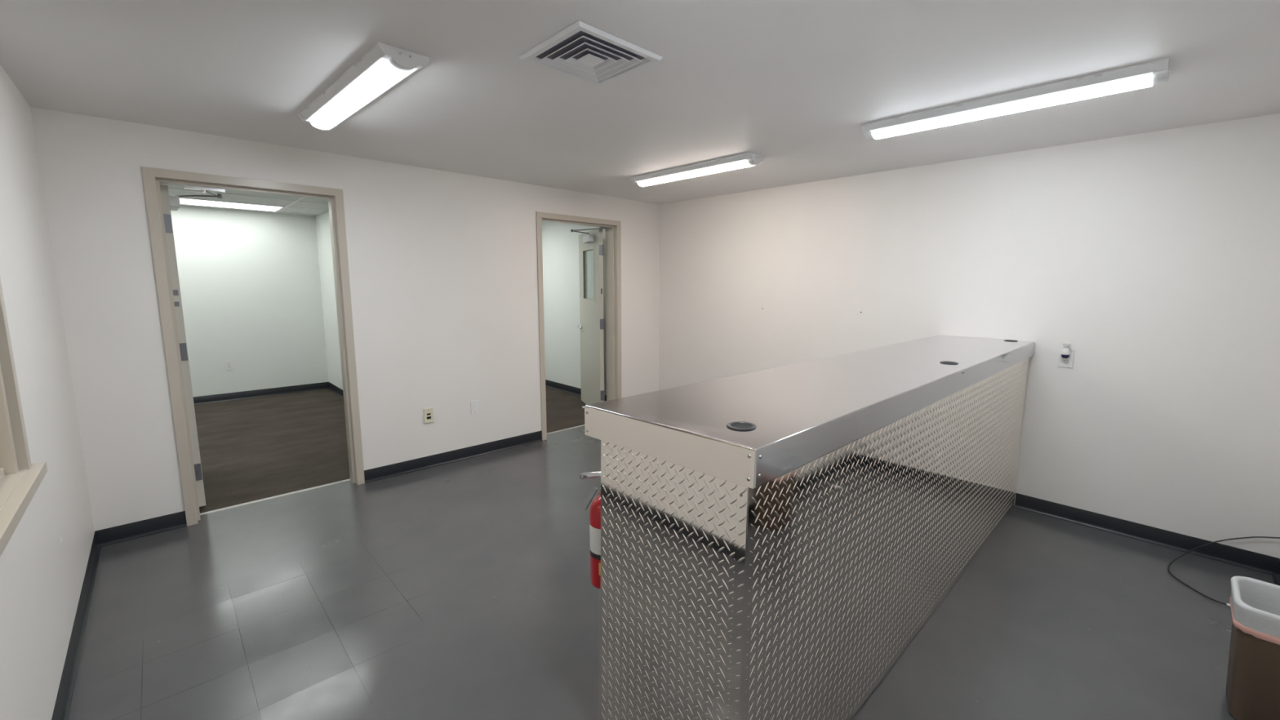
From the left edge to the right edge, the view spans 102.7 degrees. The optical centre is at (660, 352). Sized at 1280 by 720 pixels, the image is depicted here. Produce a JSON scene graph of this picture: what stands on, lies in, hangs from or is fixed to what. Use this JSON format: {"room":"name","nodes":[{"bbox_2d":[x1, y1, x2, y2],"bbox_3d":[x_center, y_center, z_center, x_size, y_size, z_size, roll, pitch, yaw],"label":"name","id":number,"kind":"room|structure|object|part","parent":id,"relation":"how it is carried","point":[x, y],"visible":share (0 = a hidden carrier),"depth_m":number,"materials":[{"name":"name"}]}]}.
{"room":"reception area","nodes":[
{"label":"reception area","id":0,"kind":"room"},
{"bbox_2d":[0,64,94,719],"bbox_3d":[-1.641,0.179,1.082,0.131,2.419,5.095,-7,11,-44],"label":"wall","id":1,"kind":"structure","parent":0,"point":[43,564],"depth_m":2.03,"materials":[{"name":"white paint"}]},
{"bbox_2d":[0,278,47,556],"bbox_3d":[-1.659,-0.117,1.100,0.165,1.261,1.585,-7,11,-44],"label":"window","id":2,"kind":"structure","parent":1,"relation":"in","point":[20,479],"depth_m":1.66,"materials":[{"name":"beige wood"}]},
{"bbox_3d":[-1.673,-0.109,1.086,0.104,1.177,1.429,-7,11,-44],"label":"sash","id":3,"kind":"part","parent":2,"relation":"part of","materials":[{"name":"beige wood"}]},
{"bbox_3d":[-1.633,-0.138,1.122,0.036,1.225,1.525,-7,11,-44],"label":"casing","id":4,"kind":"part","parent":2,"relation":"part of","materials":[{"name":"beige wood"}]},
{"bbox_3d":[-1.663,0.488,1.183,0.165,0.040,1.585,-7,11,-44],"label":"sill","id":5,"kind":"part","parent":2,"relation":"part of","materials":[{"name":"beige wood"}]},
{"bbox_2d":[51,531,101,719],"bbox_3d":[-1.589,1.323,1.281,0.016,0.098,4.770,-7,11,-44],"label":"baseboard","id":6,"kind":"structure","parent":1,"relation":"attached to","point":[64,695],"depth_m":2.13,"materials":[{"name":"black plastic"}]},
{"bbox_2d":[170,204,328,396],"bbox_3d":[-5.984,-0.670,6.029,3.605,2.700,0.120,-7,11,-44],"label":"wall","id":7,"kind":"structure","parent":0,"point":[250,283],"depth_m":6.61,"materials":[{"name":"white paint"}]},
{"bbox_2d":[225,360,233,370],"bbox_3d":[-5.508,0.171,6.530,0.072,0.116,0.009,-7,11,-44],"label":"wall outlet","id":8,"kind":"object","parent":7,"relation":"attached to","point":[228,364],"visible":1,"depth_m":6.53,"materials":[{"name":"white plastic"}]},
{"bbox_2d":[193,382,328,404],"bbox_3d":[-5.987,0.632,6.115,3.485,0.098,0.016,-7,11,-44],"label":"baseboard","id":9,"kind":"structure","parent":7,"relation":"attached to","point":[324,385],"depth_m":6.77,"materials":[{"name":"black plastic"}]},
{"bbox_2d":[315,210,342,390],"bbox_3d":[-3.292,-0.617,5.779,0.120,2.700,4.015,-7,11,-44],"label":"wall","id":10,"kind":"structure","parent":0,"point":[325,258],"depth_m":6.87,"materials":[{"name":"white paint"}]},
{"bbox_2d":[328,382,343,398],"bbox_3d":[-3.349,0.678,5.908,0.016,0.098,4.015,-7,11,-44],"label":"baseboard","id":11,"kind":"structure","parent":10,"relation":"attached to","point":[335,389],"depth_m":7.02,"materials":[{"name":"black plastic"}]},
{"bbox_2d":[30,106,659,530],"bbox_3d":[-1.696,-0.282,4.444,4.548,2.419,0.175,-7,11,-44],"label":"wall","id":12,"kind":"structure","parent":0,"point":[442,264],"depth_m":3.86,"materials":[{"name":"white paint"}]},
{"bbox_2d":[94,511,186,546],"bbox_3d":[-3.123,1.065,3.087,0.383,0.098,0.016,-7,11,-44],"label":"baseboard","id":13,"kind":"structure","parent":12,"relation":"attached to","point":[111,535],"depth_m":3.08,"materials":[{"name":"black plastic"}]},
{"bbox_2d":[142,166,364,526],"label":"door","id":14,"kind":"structure","parent":12,"relation":"in","point":[159,203],"depth_m":3.26,"materials":[{"name":"beige metal"}]},
{"bbox_3d":[-3.399,-0.042,3.605,0.898,2.088,0.044,8,11,43],"label":"panel","id":15,"kind":"part","parent":14,"relation":"part of","materials":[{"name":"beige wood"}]},
{"bbox_3d":[-2.984,-1.023,3.332,0.368,0.027,0.157,4,8,23],"label":"closer arm","id":16,"kind":"part","parent":14,"relation":"part of","materials":[{"name":"silver metal"}]},
{"bbox_2d":[423,408,433,422],"bbox_3d":[-1.909,0.522,4.212,0.070,0.116,0.017,-7,11,-44],"label":"outlet","id":17,"kind":"object","parent":12,"relation":"attached to","point":[428,413],"visible":1,"depth_m":4.20,"materials":[{"name":"beige plastic"}]},
{"bbox_2d":[364,431,542,483],"bbox_3d":[-1.712,0.887,4.460,1.560,0.098,0.016,-7,11,-44],"label":"baseboard","id":18,"kind":"structure","parent":12,"relation":"attached to","point":[415,464],"depth_m":4.37,"materials":[{"name":"black plastic"}]},
{"bbox_2d":[470,400,479,413],"bbox_3d":[-1.629,0.484,4.490,0.070,0.116,0.009,-7,11,-44],"label":"wall outlet","id":19,"kind":"object","parent":12,"relation":"attached to","point":[474,404],"visible":1,"depth_m":4.49,"materials":[{"name":"white plastic"}]},
{"bbox_2d":[536,211,621,439],"bbox_3d":[-0.796,-0.319,5.640,0.760,2.180,1.674,2,8,9],"label":"door","id":20,"kind":"structure","parent":12,"relation":"in","point":[592,325],"depth_m":5.62,"materials":[{"name":"beige metal"}]},
{"bbox_3d":[-0.737,-1.327,5.635,0.523,0.060,0.182,6,9,34],"label":"closer arm","id":21,"kind":"part","parent":20,"relation":"part of","materials":[{"name":"silver metal"}]},
{"bbox_3d":[-0.824,-0.911,6.017,0.050,0.630,0.540,-3,8,-22],"label":"lite frame","id":22,"kind":"part","parent":20,"relation":"part of","materials":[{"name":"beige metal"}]},
{"bbox_3d":[-0.825,-0.359,6.087,0.044,2.098,0.913,-3,8,-22],"label":"panel","id":23,"kind":"part","parent":20,"relation":"part of","materials":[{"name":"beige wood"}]},
{"bbox_2d":[541,221,606,395],"bbox_3d":[-1.468,-0.811,7.284,0.120,2.700,3.625,-7,11,-44],"label":"wall","id":24,"kind":"structure","parent":0,"point":[560,246],"depth_m":7.08,"materials":[{"name":"white paint"}]},
{"bbox_2d":[545,379,606,400],"bbox_3d":[-1.490,0.489,7.378,0.016,0.098,3.525,-7,11,-44],"label":"baseboard","id":25,"kind":"structure","parent":24,"relation":"attached to","point":[562,387],"depth_m":7.25,"materials":[{"name":"black plastic"}]},
{"bbox_2d":[0,0,1279,216],"bbox_3d":[-1.835,-1.418,3.502,6.150,0.115,9.110,-7,11,-44],"label":"ceiling","id":26,"kind":"structure","parent":0,"point":[793,84],"depth_m":2.21,"materials":[{"name":"white paint"}]},
{"bbox_2d":[179,197,284,211],"bbox_3d":[-5.109,-1.709,5.891,1.194,0.012,0.584,-7,11,-44],"label":"recessed troffer","id":27,"kind":"object","parent":26,"relation":"attached to","point":[183,201],"visible":0.59,"depth_m":5.97,"materials":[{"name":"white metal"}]},
{"bbox_2d":[298,41,429,130],"bbox_3d":[-1.420,-1.184,2.376,1.226,0.068,0.186,8,11,43],"label":"ceiling light","id":28,"kind":"object","parent":26,"relation":"attached to","point":[384,66],"visible":1,"depth_m":2.18,"materials":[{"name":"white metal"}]},
{"bbox_2d":[519,20,662,86],"bbox_3d":[-0.273,-1.151,2.008,0.400,0.018,0.400,-7,11,-44],"label":"ceiling vent","id":29,"kind":"object","parent":26,"relation":"in","point":[583,51],"visible":1,"depth_m":1.98,"materials":[{"name":"white metal"}]},
{"bbox_3d":[-0.273,-1.146,2.009,0.080,0.006,0.080,-7,11,-44],"label":"plate","id":30,"kind":"part","parent":29,"relation":"part of","materials":[{"name":"white metal"}]},
{"bbox_2d":[630,152,764,186],"bbox_3d":[0.240,-1.389,3.958,0.186,0.068,1.226,-7,11,-44],"label":"ceiling light","id":31,"kind":"object","parent":26,"relation":"attached to","point":[747,159],"visible":1,"depth_m":3.82,"materials":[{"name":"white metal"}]},
{"bbox_2d":[861,57,1170,139],"bbox_3d":[1.609,-1.177,2.479,0.186,0.068,1.226,-7,11,-44],"label":"ceiling light","id":32,"kind":"object","parent":26,"relation":"attached to","point":[1148,74],"visible":1,"depth_m":2.33,"materials":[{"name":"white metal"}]},
{"bbox_2d":[67,386,1275,719],"bbox_3d":[-1.904,1.063,3.896,6.150,0.100,9.260,-7,11,-44],"label":"floor","id":33,"kind":"structure","parent":0,"point":[464,589],"depth_m":2.45,"materials":[{"name":"grey tile"}]},
{"bbox_2d":[582,334,1035,719],"bbox_3d":[1.133,0.624,2.568,3.272,1.170,0.616,-7,11,-44],"label":"counter","id":34,"kind":"object","parent":33,"relation":"on","point":[774,540],"depth_m":1.57,"materials":[{"name":"silver metal"}]},
{"bbox_2d":[578,471,600,588],"bbox_3d":[-0.192,0.597,1.751,0.149,0.414,0.123,1,8,1],"label":"fire extinguisher","id":35,"kind":"object","parent":34,"relation":"attached to","point":[595,507],"visible":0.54,"depth_m":1.72,"materials":[{"name":"red paint"}]},
{"bbox_3d":[-0.216,0.412,1.709,0.119,0.038,0.020,-6,10,-40],"label":"carry handle","id":36,"kind":"part","parent":35,"relation":"part of","materials":[{"name":"silver metal"}]},
{"bbox_3d":[-0.234,0.488,1.704,0.051,0.060,0.018,-7,11,-44],"label":"squeeze lever","id":37,"kind":"part","parent":35,"relation":"part of","materials":[{"name":"silver metal"}]},
{"bbox_2d":[589,526,600,552],"bbox_3d":[-0.213,0.631,1.749,0.053,0.074,0.110,-4,9,-27],"label":"label","id":38,"kind":"object","parent":35,"relation":"on","point":[595,531],"depth_m":1.72,"materials":[{"name":"white paper"}]},
{"bbox_3d":[0.193,0.842,1.288,0.037,1.062,0.030,-7,11,-44],"label":"corner trim","id":39,"kind":"part","parent":34,"relation":"part of","materials":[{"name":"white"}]},
{"bbox_2d":[585,334,1035,488],"bbox_3d":[1.142,0.095,2.503,3.254,0.096,0.614,-7,11,-44],"label":"countertop","id":40,"kind":"structure","parent":34,"relation":"on","point":[803,412],"depth_m":1.74,"materials":[{"name":"silver metal"}]},
{"bbox_2d":[1167,536,1279,606],"bbox_3d":[2.956,1.095,2.711,0.632,0.219,0.330,-4,9,-31],"label":"loose cable","id":41,"kind":"object","parent":33,"relation":"on","point":[1181,555],"visible":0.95,"depth_m":2.79,"materials":[{"name":"black plastic"}]},
{"bbox_2d":[1226,622,1279,719],"bbox_3d":[2.188,1.101,1.827,0.272,0.440,0.224,-7,11,-44],"label":"waste bin","id":42,"kind":"object","parent":33,"relation":"on","point":[1253,675],"visible":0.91,"depth_m":1.78,"materials":[{"name":"brown plastic"}]},
{"bbox_2d":[1230,576,1279,644],"bbox_3d":[2.188,1.067,1.822,0.289,0.388,0.240,-7,11,-44],"label":"liner","id":43,"kind":"object","parent":42,"relation":"in","point":[1255,604],"visible":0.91,"depth_m":1.83,"materials":[{"name":"white plastic"}]},
{"bbox_2d":[658,113,1279,558],"bbox_3d":[1.651,-0.252,4.391,0.151,2.419,4.945,-7,11,-44],"label":"wall","id":44,"kind":"structure","parent":0,"point":[1154,255],"depth_m":3.26,"materials":[{"name":"white paint"}]},
{"bbox_2d":[1057,348,1074,368],"bbox_3d":[2.629,0.041,3.310,0.009,0.118,0.074,-7,11,-44],"label":"wall outlet","id":45,"kind":"object","parent":44,"relation":"attached to","point":[1063,362],"visible":0.73,"depth_m":3.31,"materials":[{"name":"white plastic"}]},
{"bbox_2d":[1061,343,1070,358],"bbox_3d":[2.606,-0.007,3.286,0.048,0.090,0.046,-7,11,-44],"label":"air freshener","id":46,"kind":"object","parent":45,"relation":"attached to","point":[1065,352],"visible":1,"depth_m":3.27,"materials":[{"name":"white plastic"}]},
{"bbox_2d":[1062,359,1068,364],"bbox_3d":[2.627,0.061,3.311,0.004,0.029,0.029,-7,11,-44],"label":"receptacle","id":47,"kind":"object","parent":45,"relation":"attached to","point":[1064,361],"depth_m":3.31,"materials":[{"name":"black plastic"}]},
{"bbox_2d":[1014,493,1278,574],"bbox_3d":[2.901,1.095,3.163,0.016,0.098,1.185,-7,11,-44],"label":"baseboard","id":48,"kind":"structure","parent":44,"relation":"attached to","point":[1257,562],"depth_m":3.09,"materials":[{"name":"black plastic"}]},
{"bbox_3d":[1.759,0.218,0.960,4.548,2.419,0.150,-7,11,-44],"label":"wall","id":49,"kind":"structure","parent":0,"visible":0},
{"bbox_2d":[1271,558,1279,586],"bbox_3d":[1.694,1.359,1.176,4.548,0.098,0.016,-7,11,-44],"label":"baseboard","id":50,"kind":"structure","parent":49,"relation":"attached to","point":[1276,577],"depth_m":2.71,"materials":[{"name":"black plastic"}]}
]}

